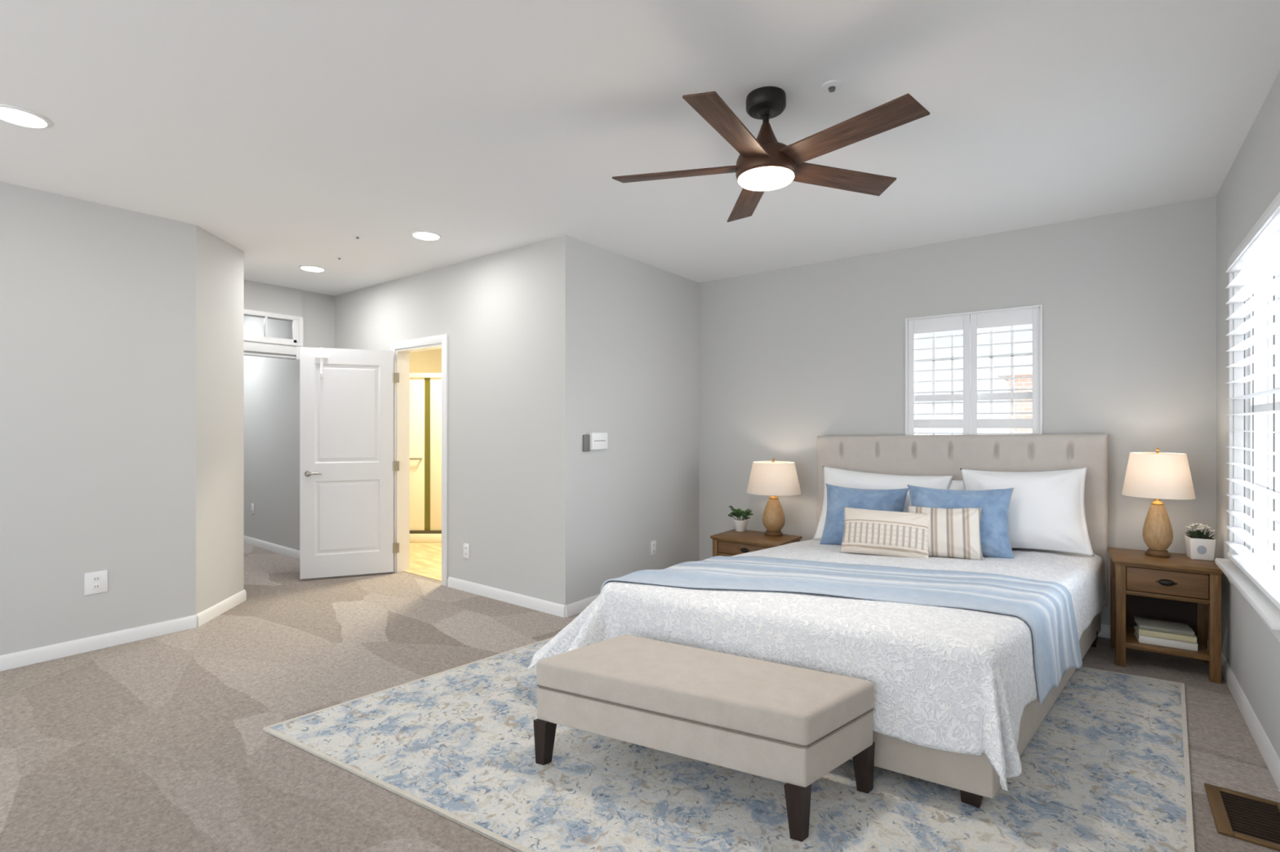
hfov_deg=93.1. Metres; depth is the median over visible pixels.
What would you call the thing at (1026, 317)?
window shutter
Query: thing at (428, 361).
wall
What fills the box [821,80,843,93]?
sprinkler
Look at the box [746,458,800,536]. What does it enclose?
table lamp
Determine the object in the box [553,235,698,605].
wall
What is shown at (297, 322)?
window
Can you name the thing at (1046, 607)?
throw blanket
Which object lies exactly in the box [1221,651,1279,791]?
baseboard
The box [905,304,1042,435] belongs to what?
window
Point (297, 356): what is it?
trim
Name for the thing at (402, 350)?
trim
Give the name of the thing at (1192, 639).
book
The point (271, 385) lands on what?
wall
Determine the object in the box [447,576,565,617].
baseboard
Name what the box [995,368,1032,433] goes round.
neighbouring house
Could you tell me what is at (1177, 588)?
nightstand
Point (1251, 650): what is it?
wall
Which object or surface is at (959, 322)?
window shutter
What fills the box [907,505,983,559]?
cushion
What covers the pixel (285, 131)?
ceiling
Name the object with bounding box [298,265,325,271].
recessed light
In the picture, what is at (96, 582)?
wall outlet
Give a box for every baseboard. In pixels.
[0,614,196,671]
[195,589,246,626]
[244,535,299,559]
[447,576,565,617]
[565,560,698,617]
[1097,623,1208,649]
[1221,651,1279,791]
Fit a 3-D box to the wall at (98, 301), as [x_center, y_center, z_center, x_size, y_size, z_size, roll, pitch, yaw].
[-4.303,0.000,2.552,0.120,2.740,4.062,0,0,37]
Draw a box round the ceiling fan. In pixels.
[612,86,929,222]
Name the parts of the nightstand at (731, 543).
leg, drawer rail, drawer, cup pull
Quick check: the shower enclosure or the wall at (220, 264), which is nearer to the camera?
the wall at (220, 264)
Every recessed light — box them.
[0,103,51,128]
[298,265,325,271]
[410,231,441,240]
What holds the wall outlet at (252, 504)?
attached to the wall at (271, 385)
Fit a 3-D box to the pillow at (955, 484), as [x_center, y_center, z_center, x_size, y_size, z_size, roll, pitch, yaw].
[2.177,0.606,4.325,0.621,0.469,0.136,0,0,32]
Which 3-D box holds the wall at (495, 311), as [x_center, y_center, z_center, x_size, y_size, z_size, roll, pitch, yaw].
[-1.934,0.000,5.486,3.365,2.740,0.120,0,0,37]
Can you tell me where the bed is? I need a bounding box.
[817,433,1107,808]
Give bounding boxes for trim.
[244,337,302,359]
[295,346,299,359]
[391,334,448,586]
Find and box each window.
[244,309,303,346]
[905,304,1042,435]
[1214,191,1279,642]
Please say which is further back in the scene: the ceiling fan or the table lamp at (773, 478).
the table lamp at (773, 478)
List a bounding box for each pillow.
[813,466,953,539]
[948,480,964,490]
[960,466,1094,556]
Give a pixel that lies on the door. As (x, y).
(347, 464)
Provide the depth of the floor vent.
2.12 m
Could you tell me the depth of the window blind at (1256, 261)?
2.63 m
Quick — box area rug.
[262,636,1195,851]
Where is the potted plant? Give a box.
[727,505,754,532]
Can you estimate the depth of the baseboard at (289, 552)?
6.62 m
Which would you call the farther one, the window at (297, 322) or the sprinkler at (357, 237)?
the window at (297, 322)
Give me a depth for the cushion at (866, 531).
3.82 m
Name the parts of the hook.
plate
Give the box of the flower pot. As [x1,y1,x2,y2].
[1183,523,1215,560]
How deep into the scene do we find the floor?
2.82 m
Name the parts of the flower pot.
pot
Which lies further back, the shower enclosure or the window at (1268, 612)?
the shower enclosure
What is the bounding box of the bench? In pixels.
[533,634,875,841]
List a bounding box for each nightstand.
[710,528,802,556]
[1107,546,1223,684]
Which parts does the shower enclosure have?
panel, panel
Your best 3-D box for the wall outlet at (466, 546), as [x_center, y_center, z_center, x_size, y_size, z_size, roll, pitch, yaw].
[-1.442,1.035,5.031,0.075,0.120,0.010,0,0,37]
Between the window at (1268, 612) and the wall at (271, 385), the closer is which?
the window at (1268, 612)
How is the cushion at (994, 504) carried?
on the coverlet
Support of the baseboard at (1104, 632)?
attached to the wall at (788, 357)
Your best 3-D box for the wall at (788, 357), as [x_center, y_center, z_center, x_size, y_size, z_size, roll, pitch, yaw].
[1.990,0.000,4.792,3.727,2.740,0.120,0,0,37]
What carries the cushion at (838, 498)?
on the coverlet
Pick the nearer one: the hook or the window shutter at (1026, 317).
the window shutter at (1026, 317)
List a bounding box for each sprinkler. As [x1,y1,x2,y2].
[352,235,362,239]
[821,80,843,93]
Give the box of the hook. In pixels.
[315,347,327,377]
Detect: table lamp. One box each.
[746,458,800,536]
[1121,448,1195,557]
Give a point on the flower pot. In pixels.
(1198, 545)
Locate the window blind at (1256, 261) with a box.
[1225,197,1279,609]
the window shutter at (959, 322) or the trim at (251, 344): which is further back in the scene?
the trim at (251, 344)
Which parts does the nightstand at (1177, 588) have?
leg, panel, leg, panel, cup pull, drawer, drawer rail, leg, leg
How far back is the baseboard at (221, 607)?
4.41 m
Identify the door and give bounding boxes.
[299,346,399,579]
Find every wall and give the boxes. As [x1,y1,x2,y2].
[0,182,195,655]
[195,225,244,614]
[244,280,334,355]
[244,315,299,550]
[334,238,553,602]
[409,348,441,373]
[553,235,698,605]
[698,196,1216,639]
[1216,71,1279,759]
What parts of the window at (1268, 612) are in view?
sill, casing, frame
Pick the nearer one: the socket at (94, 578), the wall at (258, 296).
the socket at (94, 578)
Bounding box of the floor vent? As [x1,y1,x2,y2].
[1204,782,1279,851]
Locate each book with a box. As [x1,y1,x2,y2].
[1133,616,1194,636]
[1133,626,1197,651]
[1136,625,1196,644]
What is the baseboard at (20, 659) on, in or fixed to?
attached to the wall at (98, 301)
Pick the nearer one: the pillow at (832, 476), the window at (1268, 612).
the window at (1268, 612)
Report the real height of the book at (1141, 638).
0.042 m
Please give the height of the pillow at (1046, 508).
0.574 m
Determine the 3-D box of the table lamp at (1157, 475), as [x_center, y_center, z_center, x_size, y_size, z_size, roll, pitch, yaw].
[3.034,0.444,3.554,0.331,0.633,0.331,0,0,37]
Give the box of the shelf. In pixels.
[1125,626,1209,661]
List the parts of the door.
handle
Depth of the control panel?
4.53 m
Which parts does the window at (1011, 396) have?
frame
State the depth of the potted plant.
5.15 m
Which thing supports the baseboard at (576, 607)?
attached to the wall at (626, 329)
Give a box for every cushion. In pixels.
[536,634,874,746]
[819,484,908,544]
[840,506,929,558]
[907,484,1013,558]
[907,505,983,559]
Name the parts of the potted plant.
pot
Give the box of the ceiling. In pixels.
[0,0,1279,296]
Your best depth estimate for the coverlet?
2.43 m
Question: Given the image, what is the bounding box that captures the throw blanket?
[599,555,1082,705]
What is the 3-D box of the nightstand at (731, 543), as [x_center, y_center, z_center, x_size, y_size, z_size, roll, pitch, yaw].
[0.951,1.135,4.966,0.610,0.470,0.440,0,0,37]
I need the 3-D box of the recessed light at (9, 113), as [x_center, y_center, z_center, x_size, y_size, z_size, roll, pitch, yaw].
[-2.743,-1.365,2.677,0.208,0.009,0.208,0,0,37]
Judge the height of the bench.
0.413 m
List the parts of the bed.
foot rail, headboard, leg, rail, leg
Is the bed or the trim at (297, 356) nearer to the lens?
the bed
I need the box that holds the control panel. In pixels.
[582,432,607,451]
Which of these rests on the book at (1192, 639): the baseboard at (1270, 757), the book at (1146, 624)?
the book at (1146, 624)
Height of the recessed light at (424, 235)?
0.009 m
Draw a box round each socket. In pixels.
[92,576,99,581]
[92,583,99,589]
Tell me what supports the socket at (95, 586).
attached to the wall outlet at (96, 582)
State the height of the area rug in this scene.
0.012 m
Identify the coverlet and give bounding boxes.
[526,539,1106,791]
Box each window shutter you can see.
[908,315,970,435]
[970,308,1039,435]
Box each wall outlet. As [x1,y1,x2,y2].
[84,569,107,595]
[251,503,254,514]
[463,542,469,558]
[650,540,656,555]
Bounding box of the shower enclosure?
[409,373,441,542]
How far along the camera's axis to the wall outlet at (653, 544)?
5.19 m
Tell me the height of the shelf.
0.030 m
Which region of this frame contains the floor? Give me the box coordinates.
[0,542,1279,851]

